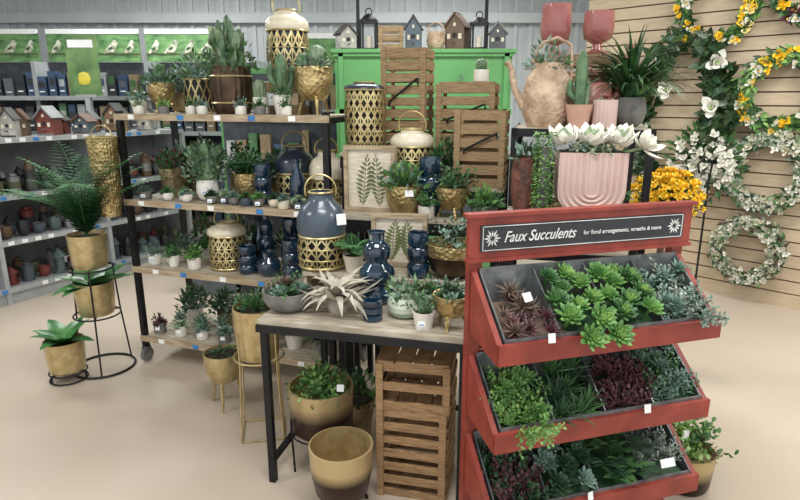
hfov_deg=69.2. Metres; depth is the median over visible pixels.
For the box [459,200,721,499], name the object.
display
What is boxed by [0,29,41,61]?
banner
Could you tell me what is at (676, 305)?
succulents
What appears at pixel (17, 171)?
gnome
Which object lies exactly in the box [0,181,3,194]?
bowl
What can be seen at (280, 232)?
foliage
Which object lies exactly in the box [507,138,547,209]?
planter
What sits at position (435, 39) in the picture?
wicker basket
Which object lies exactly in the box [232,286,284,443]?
pot
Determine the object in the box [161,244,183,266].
potted succulent
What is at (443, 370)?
wooden crate
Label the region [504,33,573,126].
watering can
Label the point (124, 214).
bird feeder
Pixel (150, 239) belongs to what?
bowl
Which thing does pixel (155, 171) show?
jar
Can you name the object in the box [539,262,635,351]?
succulents
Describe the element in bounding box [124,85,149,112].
potted succulent
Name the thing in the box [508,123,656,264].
metal rack
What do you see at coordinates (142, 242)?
bird feeder
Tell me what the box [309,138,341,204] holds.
lantern
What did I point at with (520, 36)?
wall
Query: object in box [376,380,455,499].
wooden crate
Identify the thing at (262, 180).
glass vase
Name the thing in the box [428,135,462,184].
foliage
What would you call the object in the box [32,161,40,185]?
gnome
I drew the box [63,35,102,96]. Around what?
poster
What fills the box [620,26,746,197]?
garland
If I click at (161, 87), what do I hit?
potted plant
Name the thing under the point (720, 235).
wreath
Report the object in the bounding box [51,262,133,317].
potted plant
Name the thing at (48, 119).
birdhouse
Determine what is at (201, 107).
potted succulent
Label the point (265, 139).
supplies
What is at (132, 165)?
jar
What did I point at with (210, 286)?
shelf
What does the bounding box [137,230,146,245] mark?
jar
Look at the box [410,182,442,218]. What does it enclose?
potted succulent
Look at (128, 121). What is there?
birdhouse
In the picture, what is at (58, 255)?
bird feeder
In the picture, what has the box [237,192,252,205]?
potted succulent
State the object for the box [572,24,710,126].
ornamental grass
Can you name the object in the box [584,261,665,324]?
succulents
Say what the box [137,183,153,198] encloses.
potted succulent
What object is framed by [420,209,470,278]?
bowl planter
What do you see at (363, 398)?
potted plant
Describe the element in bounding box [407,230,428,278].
glass vase
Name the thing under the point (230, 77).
barrel planter
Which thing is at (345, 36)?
birdhouse
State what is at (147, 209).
bowl
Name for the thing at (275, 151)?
foliage
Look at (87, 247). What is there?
potted fern
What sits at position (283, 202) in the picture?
potted succulent
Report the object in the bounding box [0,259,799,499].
floor
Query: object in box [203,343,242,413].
planter
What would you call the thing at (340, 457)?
bowl planter
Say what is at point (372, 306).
glass jar
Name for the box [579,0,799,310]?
wall
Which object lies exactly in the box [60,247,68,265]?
jar
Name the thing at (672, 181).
bush
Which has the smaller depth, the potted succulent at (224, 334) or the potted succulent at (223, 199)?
the potted succulent at (223, 199)
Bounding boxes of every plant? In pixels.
[300,266,383,319]
[309,56,333,113]
[529,131,556,208]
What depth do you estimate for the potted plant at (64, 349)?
3.35 m
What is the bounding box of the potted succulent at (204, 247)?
[196,234,210,257]
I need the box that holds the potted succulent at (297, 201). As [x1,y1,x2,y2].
[290,194,305,209]
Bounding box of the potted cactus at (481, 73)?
[473,59,488,81]
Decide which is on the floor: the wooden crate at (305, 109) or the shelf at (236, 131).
the shelf at (236, 131)
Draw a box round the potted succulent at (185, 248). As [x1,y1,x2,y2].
[183,240,202,253]
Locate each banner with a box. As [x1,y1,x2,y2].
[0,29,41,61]
[45,29,141,61]
[144,29,212,61]
[307,33,335,67]
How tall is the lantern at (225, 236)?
0.366 m
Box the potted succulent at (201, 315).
[193,311,210,326]
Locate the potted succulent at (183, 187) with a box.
[178,186,191,199]
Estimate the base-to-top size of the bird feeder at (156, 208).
0.220 m
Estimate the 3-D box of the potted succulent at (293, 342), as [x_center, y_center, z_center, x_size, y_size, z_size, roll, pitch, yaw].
[-0.636,0.443,3.437,0.245,0.272,0.252,1,15,5]
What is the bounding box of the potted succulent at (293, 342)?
[279,335,302,349]
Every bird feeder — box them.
[7,264,19,285]
[43,248,54,269]
[51,245,66,273]
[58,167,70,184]
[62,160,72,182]
[113,234,121,258]
[122,193,126,216]
[138,235,147,251]
[149,226,158,241]
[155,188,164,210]
[159,220,167,234]
[170,225,178,240]
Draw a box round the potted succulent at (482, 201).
[466,182,506,211]
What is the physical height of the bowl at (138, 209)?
0.077 m
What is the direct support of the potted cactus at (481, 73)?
on the lid
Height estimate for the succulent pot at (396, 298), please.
0.182 m
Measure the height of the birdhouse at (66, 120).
0.192 m
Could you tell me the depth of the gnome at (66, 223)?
5.08 m
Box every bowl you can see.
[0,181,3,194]
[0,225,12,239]
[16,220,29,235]
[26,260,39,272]
[31,221,45,232]
[38,264,50,275]
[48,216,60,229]
[134,206,141,214]
[144,207,153,211]
[147,236,158,247]
[160,234,170,245]
[258,262,316,311]
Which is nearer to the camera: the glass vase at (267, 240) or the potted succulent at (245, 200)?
the potted succulent at (245, 200)
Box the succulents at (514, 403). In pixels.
[479,363,566,458]
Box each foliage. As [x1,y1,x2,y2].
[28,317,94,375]
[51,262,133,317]
[157,138,191,188]
[183,140,196,191]
[187,212,214,244]
[235,214,254,243]
[261,147,284,194]
[274,220,283,253]
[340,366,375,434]
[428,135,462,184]
[548,157,562,207]
[624,189,633,200]
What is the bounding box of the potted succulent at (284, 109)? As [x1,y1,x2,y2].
[278,95,294,114]
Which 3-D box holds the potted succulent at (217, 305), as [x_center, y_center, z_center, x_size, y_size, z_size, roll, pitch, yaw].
[-1.143,0.356,3.785,0.238,0.266,0.244,-5,15,-17]
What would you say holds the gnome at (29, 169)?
in the shelving at (33, 246)
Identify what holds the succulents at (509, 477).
in the display at (504, 235)
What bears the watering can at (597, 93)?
on the metal rack at (521, 130)
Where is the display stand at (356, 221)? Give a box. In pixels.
[339,151,509,389]
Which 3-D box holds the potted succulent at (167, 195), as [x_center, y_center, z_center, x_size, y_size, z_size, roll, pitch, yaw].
[-1.344,-0.339,3.366,0.116,0.101,0.096,-1,15,-3]
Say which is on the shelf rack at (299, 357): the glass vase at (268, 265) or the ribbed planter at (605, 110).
the glass vase at (268, 265)
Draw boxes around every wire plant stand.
[48,364,88,385]
[66,261,136,379]
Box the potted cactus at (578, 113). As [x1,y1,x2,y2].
[565,48,593,127]
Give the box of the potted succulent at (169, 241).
[162,239,180,262]
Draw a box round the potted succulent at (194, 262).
[182,243,202,269]
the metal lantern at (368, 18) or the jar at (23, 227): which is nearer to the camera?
the jar at (23, 227)
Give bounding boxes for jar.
[5,173,21,192]
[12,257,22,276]
[19,206,34,230]
[20,262,35,280]
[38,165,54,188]
[51,209,63,224]
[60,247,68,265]
[67,256,73,269]
[129,162,137,177]
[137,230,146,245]
[140,153,151,175]
[151,155,159,174]
[363,296,382,322]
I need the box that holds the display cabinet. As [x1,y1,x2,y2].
[331,49,516,267]
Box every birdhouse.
[0,107,21,136]
[14,108,31,135]
[32,106,63,135]
[58,111,71,133]
[70,113,97,133]
[85,110,100,131]
[101,103,127,131]
[127,112,130,130]
[135,120,153,130]
[147,107,157,128]
[333,23,357,48]
[404,14,423,47]
[442,11,469,48]
[488,21,507,48]
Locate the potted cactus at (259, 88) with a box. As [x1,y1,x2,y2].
[252,80,268,113]
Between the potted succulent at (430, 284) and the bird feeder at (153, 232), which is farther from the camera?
the bird feeder at (153, 232)
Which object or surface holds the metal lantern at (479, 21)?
on the display cabinet
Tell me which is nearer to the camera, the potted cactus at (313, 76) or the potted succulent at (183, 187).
the potted cactus at (313, 76)
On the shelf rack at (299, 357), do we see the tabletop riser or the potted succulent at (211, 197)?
the potted succulent at (211, 197)
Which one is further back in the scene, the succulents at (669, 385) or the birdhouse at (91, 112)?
the birdhouse at (91, 112)
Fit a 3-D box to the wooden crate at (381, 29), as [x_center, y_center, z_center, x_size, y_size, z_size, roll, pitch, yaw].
[-0.080,-1.821,4.999,0.217,0.190,0.206,0,15,-1]
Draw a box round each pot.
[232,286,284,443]
[284,355,353,471]
[384,272,425,318]
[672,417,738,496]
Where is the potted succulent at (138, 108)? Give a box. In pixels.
[130,97,145,113]
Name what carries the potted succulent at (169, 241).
on the shelf rack at (299, 357)
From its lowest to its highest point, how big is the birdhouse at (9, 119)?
0.230 m
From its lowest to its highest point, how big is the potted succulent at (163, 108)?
0.103 m
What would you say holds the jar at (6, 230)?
in the shelving at (33, 246)
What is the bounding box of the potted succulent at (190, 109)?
[184,95,196,113]
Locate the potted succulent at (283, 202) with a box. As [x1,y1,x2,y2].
[275,192,291,208]
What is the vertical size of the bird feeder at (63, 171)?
0.162 m
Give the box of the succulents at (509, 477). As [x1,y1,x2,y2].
[474,440,554,499]
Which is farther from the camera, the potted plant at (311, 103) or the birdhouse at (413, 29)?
the birdhouse at (413, 29)
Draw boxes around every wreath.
[673,0,765,45]
[706,213,790,287]
[718,129,799,215]
[726,44,799,137]
[768,0,799,27]
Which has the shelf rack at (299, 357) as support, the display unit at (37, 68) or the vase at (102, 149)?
the vase at (102, 149)
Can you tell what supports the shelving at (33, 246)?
on the floor
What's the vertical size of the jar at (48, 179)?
0.194 m
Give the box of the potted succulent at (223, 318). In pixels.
[214,314,230,328]
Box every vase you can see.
[84,125,122,216]
[237,244,256,273]
[252,216,261,260]
[253,163,272,203]
[256,249,280,276]
[258,215,278,259]
[281,237,301,277]
[282,217,301,256]
[289,158,305,199]
[359,229,394,304]
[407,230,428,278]
[418,156,442,215]
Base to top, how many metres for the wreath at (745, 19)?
0.671 m
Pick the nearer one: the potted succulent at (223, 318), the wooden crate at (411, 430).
the wooden crate at (411, 430)
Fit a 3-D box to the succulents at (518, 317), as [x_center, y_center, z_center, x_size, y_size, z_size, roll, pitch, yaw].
[0.409,0.208,1.878,0.236,0.197,0.230,-3,15,-10]
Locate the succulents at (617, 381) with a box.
[565,352,656,412]
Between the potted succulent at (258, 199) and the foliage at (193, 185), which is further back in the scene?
the foliage at (193, 185)
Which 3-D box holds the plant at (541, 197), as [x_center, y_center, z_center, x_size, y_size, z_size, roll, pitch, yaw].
[0.580,-0.307,2.356,0.107,0.343,0.104,4,15,17]
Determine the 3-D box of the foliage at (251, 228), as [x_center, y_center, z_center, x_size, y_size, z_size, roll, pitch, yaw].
[-1.005,-0.096,3.699,0.229,0.284,0.209,-9,17,-30]
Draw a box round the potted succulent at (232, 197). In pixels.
[224,189,239,204]
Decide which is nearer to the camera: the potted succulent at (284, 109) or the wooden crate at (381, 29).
the potted succulent at (284, 109)
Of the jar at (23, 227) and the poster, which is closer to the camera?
the jar at (23, 227)
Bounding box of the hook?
[695,155,712,280]
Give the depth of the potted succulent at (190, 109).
3.19 m
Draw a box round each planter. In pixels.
[171,46,215,112]
[200,14,260,113]
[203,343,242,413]
[308,426,372,499]
[376,158,432,212]
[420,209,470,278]
[432,275,464,332]
[434,162,478,220]
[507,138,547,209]
[549,122,665,206]
[591,95,617,127]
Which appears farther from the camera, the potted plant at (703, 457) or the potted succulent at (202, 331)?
the potted succulent at (202, 331)
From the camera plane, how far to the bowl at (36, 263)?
5.05 m
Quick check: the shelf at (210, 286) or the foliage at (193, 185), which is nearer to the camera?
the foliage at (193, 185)
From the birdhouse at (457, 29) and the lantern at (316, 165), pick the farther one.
the birdhouse at (457, 29)
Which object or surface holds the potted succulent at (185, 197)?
on the shelf rack at (299, 357)
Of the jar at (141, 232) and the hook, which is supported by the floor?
the hook
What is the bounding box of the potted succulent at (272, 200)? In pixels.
[266,189,280,206]
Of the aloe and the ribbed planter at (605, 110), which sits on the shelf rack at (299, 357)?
the aloe
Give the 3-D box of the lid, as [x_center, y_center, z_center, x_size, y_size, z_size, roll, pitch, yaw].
[0.363,-0.884,3.073,0.280,0.010,0.200,4,15,14]
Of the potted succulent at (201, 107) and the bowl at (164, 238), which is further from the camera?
the bowl at (164, 238)
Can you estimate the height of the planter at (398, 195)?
0.277 m
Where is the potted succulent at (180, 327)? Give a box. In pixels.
[171,316,188,336]
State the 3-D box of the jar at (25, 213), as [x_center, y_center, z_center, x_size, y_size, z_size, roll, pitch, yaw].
[-3.200,-0.273,4.978,0.109,0.207,0.106,0,14,0]
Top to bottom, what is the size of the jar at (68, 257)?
0.133 m
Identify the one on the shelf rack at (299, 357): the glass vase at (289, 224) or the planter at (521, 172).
the glass vase at (289, 224)
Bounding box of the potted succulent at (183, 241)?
[176,232,193,257]
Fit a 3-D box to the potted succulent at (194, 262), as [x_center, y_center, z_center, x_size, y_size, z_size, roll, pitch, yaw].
[-1.225,0.034,3.446,0.124,0.158,0.132,-10,17,-33]
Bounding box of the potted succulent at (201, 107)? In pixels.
[194,96,209,113]
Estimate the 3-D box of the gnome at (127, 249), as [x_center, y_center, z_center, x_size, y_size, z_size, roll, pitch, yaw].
[-2.652,-0.057,5.643,0.099,0.215,0.096,0,14,0]
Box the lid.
[439,81,496,83]
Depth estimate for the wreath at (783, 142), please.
4.43 m
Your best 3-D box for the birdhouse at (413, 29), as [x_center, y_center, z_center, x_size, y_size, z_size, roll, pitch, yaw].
[0.119,-1.885,5.036,0.169,0.293,0.176,1,15,5]
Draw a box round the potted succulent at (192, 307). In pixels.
[174,282,211,322]
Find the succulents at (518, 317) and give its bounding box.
[492,278,565,342]
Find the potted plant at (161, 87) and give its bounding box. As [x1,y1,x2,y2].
[138,63,178,113]
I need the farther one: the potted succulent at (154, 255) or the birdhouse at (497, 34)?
the birdhouse at (497, 34)
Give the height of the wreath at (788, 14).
0.587 m
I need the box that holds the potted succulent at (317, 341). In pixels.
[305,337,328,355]
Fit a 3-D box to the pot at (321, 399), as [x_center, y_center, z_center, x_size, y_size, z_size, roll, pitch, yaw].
[-0.362,0.723,2.590,0.311,0.503,0.322,0,14,0]
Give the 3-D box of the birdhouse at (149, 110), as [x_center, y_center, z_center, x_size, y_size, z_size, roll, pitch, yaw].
[-2.530,-1.328,5.844,0.159,0.220,0.168,-3,15,-10]
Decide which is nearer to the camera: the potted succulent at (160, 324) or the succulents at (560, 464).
the succulents at (560, 464)
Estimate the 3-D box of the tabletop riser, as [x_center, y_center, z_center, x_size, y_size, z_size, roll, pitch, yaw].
[-0.032,0.137,2.683,0.800,0.084,0.240,4,15,14]
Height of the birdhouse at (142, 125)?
0.171 m
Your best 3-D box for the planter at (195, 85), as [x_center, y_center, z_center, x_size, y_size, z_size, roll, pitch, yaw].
[-1.165,-0.986,3.359,0.307,0.378,0.291,-6,16,-21]
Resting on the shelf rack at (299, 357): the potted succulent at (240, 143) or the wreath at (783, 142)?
the potted succulent at (240, 143)
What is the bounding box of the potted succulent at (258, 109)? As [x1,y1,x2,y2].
[251,96,268,114]
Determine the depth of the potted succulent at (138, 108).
3.26 m
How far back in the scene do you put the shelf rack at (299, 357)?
3.36 m
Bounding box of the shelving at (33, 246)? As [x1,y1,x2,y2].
[0,127,193,306]
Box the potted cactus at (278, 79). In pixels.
[266,53,294,114]
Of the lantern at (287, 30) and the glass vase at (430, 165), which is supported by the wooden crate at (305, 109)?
the lantern at (287, 30)
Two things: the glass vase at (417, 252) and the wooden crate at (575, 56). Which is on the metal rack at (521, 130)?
the wooden crate at (575, 56)
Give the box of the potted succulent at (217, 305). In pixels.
[207,285,241,325]
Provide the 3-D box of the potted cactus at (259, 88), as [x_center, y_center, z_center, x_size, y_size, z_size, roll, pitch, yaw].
[-0.754,-0.828,3.129,0.092,0.186,0.091,1,15,5]
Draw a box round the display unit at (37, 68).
[0,61,266,237]
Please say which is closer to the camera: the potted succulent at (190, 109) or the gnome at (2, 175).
the potted succulent at (190, 109)
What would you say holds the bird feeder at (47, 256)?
on the shelving at (33, 246)
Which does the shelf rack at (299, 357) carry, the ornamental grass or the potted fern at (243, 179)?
the potted fern at (243, 179)
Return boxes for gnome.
[0,169,6,190]
[2,214,16,233]
[14,166,24,188]
[23,155,38,190]
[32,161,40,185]
[38,203,48,227]
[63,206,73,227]
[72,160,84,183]
[123,234,130,255]
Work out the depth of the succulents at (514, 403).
1.91 m
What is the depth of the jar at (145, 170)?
5.67 m
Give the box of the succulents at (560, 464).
[533,440,597,499]
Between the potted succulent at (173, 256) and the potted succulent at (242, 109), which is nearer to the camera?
the potted succulent at (242, 109)
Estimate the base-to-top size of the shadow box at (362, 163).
0.330 m
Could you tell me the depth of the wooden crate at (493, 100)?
3.00 m
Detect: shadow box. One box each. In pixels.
[343,145,396,212]
[371,212,427,266]
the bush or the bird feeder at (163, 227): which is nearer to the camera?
the bush
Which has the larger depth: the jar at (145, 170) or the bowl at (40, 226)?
the jar at (145, 170)
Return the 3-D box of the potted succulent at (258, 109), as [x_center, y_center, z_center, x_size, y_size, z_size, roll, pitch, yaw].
[-0.732,-0.762,3.045,0.086,0.100,0.082,1,15,3]
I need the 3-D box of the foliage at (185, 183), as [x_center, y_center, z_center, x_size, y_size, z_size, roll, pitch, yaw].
[-1.410,-0.544,3.696,0.263,0.333,0.276,-4,15,-14]
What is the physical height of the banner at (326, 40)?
0.340 m
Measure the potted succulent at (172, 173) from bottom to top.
0.308 m
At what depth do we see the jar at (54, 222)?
4.97 m
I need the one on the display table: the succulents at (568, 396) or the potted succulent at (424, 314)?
the potted succulent at (424, 314)
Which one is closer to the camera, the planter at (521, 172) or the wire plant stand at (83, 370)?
the planter at (521, 172)
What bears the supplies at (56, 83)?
attached to the display unit at (37, 68)
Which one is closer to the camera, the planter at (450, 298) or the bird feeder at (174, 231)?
the planter at (450, 298)
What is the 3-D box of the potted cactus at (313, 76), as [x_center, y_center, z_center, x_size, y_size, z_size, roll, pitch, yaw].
[-0.442,-0.880,3.005,0.247,0.354,0.247,-5,15,-17]
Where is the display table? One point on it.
(350, 326)
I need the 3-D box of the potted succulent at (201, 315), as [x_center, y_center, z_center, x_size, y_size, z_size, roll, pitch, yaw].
[-1.255,0.451,3.687,0.114,0.131,0.120,-10,18,-34]
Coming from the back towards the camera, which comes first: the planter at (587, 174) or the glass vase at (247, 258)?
the glass vase at (247, 258)
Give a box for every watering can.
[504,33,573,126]
[572,43,639,125]
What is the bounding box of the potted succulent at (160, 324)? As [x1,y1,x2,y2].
[151,312,167,333]
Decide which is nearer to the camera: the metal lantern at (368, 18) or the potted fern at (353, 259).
the potted fern at (353, 259)
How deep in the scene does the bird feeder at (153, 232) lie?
6.07 m
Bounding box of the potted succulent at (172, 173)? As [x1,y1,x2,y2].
[147,144,190,196]
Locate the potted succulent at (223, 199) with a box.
[216,187,230,203]
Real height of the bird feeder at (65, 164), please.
0.204 m
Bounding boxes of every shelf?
[190,234,358,294]
[220,68,336,235]
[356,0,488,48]
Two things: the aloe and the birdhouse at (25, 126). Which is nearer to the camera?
the aloe
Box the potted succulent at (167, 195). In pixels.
[159,184,175,200]
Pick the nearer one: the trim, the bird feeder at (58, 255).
the bird feeder at (58, 255)
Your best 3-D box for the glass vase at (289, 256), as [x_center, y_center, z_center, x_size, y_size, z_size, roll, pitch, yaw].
[-0.613,0.047,3.272,0.110,0.220,0.110,4,15,15]
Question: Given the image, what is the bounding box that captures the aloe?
[166,61,193,112]
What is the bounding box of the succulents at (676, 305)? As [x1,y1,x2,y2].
[637,257,729,327]
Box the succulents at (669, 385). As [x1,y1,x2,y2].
[627,344,699,401]
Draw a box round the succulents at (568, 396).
[538,356,608,428]
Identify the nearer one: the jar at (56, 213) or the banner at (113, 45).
the jar at (56, 213)
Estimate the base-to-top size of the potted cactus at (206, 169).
0.389 m
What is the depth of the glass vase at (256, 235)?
3.54 m
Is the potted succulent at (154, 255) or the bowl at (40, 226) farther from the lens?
the bowl at (40, 226)
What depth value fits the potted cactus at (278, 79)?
3.01 m
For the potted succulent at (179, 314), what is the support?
on the shelf rack at (299, 357)
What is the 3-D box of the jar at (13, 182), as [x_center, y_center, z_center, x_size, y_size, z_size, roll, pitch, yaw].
[-3.119,-0.541,4.681,0.100,0.154,0.097,0,14,0]
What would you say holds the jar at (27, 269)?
in the shelving at (33, 246)
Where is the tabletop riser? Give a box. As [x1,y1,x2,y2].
[302,261,464,287]
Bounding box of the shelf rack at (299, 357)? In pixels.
[113,110,366,369]
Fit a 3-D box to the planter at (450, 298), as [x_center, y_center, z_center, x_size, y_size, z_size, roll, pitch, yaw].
[0.197,0.196,2.215,0.168,0.211,0.159,-7,16,-26]
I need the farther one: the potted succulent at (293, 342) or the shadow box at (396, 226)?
the potted succulent at (293, 342)
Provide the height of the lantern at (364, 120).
0.347 m
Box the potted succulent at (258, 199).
[251,189,266,206]
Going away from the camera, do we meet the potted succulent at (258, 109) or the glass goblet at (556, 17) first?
the glass goblet at (556, 17)
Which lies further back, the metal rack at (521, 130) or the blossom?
the blossom
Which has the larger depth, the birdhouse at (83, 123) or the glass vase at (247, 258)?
the birdhouse at (83, 123)
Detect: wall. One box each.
[0,0,589,208]
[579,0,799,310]
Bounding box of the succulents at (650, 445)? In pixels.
[626,425,686,477]
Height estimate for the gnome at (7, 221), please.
0.162 m
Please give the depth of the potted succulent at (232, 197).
3.21 m
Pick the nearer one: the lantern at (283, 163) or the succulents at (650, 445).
the succulents at (650, 445)
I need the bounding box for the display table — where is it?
[255,277,481,499]
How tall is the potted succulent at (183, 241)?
0.157 m
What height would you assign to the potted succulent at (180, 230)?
0.154 m
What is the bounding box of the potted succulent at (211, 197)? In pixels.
[203,187,218,203]
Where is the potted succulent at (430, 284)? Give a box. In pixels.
[411,273,441,318]
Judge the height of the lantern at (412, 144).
0.365 m
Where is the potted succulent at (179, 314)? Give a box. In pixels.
[173,308,187,322]
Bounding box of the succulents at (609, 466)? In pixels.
[569,432,659,488]
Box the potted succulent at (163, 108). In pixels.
[157,95,171,113]
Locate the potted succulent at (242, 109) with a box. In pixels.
[232,95,248,114]
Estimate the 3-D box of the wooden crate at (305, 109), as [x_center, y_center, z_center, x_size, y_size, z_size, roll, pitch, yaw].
[-0.615,-0.860,3.285,0.277,0.170,0.228,5,15,18]
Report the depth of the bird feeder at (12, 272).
4.73 m
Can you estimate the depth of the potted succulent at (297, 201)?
3.07 m
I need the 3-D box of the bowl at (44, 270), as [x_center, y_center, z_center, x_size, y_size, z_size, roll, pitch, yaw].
[-3.053,0.178,4.985,0.092,0.089,0.092,0,14,0]
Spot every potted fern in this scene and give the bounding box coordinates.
[0,142,164,270]
[217,147,275,195]
[334,233,368,272]
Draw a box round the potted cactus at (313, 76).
[289,45,336,114]
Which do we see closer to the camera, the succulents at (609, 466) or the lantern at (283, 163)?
the succulents at (609, 466)
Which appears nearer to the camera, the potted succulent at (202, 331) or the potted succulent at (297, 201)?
the potted succulent at (297, 201)
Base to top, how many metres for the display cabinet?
2.005 m
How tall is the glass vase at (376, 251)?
0.310 m
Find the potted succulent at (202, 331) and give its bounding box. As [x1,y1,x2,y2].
[192,317,210,339]
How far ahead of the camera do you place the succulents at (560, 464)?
2.05 m
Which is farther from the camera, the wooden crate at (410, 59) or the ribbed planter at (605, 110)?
the wooden crate at (410, 59)
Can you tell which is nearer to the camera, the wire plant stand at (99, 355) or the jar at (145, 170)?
the wire plant stand at (99, 355)
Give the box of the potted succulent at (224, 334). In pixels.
[215,320,232,343]
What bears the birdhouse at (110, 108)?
on the shelving at (33, 246)
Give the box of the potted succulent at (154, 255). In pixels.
[144,240,163,264]
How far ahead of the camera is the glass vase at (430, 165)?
2.79 m
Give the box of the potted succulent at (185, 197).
[178,188,196,201]
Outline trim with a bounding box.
[0,13,583,22]
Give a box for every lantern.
[207,212,247,271]
[265,0,308,78]
[275,131,312,200]
[297,174,346,271]
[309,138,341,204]
[344,81,384,145]
[360,8,377,48]
[390,110,434,181]
[469,11,488,48]
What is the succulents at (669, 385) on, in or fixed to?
in the display at (504, 235)
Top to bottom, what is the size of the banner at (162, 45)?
0.340 m
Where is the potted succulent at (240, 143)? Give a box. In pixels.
[219,140,261,189]
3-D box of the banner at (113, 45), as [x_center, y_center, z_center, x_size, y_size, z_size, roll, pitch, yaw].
[-3.350,-2.233,6.340,1.000,0.340,0.036,0,14,0]
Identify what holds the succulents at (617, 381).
in the display at (504, 235)
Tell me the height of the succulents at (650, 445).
0.205 m
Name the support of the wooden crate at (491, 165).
on the display stand at (356, 221)
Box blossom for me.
[659,120,750,204]
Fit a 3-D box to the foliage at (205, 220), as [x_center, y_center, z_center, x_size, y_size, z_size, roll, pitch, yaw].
[-1.286,-0.116,3.786,0.241,0.279,0.220,13,19,41]
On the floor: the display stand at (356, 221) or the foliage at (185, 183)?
the display stand at (356, 221)
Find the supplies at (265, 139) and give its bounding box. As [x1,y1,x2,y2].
[226,81,335,190]
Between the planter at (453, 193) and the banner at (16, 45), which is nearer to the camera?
the planter at (453, 193)
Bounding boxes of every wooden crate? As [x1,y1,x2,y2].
[264,82,310,113]
[375,345,457,415]
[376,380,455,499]
[378,25,403,48]
[380,47,434,148]
[435,83,499,153]
[453,110,509,188]
[537,53,625,124]
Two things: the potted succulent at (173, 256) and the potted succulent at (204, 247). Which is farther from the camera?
the potted succulent at (204, 247)
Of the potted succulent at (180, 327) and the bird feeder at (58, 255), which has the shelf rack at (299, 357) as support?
the potted succulent at (180, 327)
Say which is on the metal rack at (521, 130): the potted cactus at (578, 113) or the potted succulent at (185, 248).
the potted cactus at (578, 113)
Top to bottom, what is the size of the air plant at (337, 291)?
0.177 m
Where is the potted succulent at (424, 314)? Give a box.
[400,289,436,330]
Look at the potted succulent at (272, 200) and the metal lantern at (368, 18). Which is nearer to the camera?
the potted succulent at (272, 200)
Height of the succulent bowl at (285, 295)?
0.186 m
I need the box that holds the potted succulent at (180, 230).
[172,229,190,247]
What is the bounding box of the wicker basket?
[427,22,444,48]
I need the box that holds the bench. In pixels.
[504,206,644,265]
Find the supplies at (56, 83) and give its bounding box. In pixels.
[0,69,227,233]
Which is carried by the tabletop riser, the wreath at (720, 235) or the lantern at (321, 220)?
the lantern at (321, 220)
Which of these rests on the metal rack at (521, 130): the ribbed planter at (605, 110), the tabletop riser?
the ribbed planter at (605, 110)
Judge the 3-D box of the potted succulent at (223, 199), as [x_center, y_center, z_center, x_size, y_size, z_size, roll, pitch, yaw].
[-0.995,-0.318,3.288,0.100,0.098,0.104,-10,17,-33]
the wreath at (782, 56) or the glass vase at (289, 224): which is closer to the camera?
the glass vase at (289, 224)
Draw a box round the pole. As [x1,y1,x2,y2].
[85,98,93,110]
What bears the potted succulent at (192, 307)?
on the shelf rack at (299, 357)
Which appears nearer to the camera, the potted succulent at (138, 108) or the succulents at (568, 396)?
the succulents at (568, 396)
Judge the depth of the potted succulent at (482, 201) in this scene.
2.72 m
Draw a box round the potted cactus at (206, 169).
[180,132,230,200]
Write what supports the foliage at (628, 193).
on the metal rack at (521, 130)
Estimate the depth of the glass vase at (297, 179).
3.11 m
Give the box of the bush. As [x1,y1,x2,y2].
[629,166,706,252]
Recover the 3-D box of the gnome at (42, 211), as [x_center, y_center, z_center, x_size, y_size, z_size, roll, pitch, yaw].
[-3.131,-0.317,5.089,0.098,0.235,0.095,0,14,0]
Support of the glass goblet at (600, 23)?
on the wooden crate at (575, 56)
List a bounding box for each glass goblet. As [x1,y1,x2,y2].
[540,2,571,56]
[582,9,614,54]

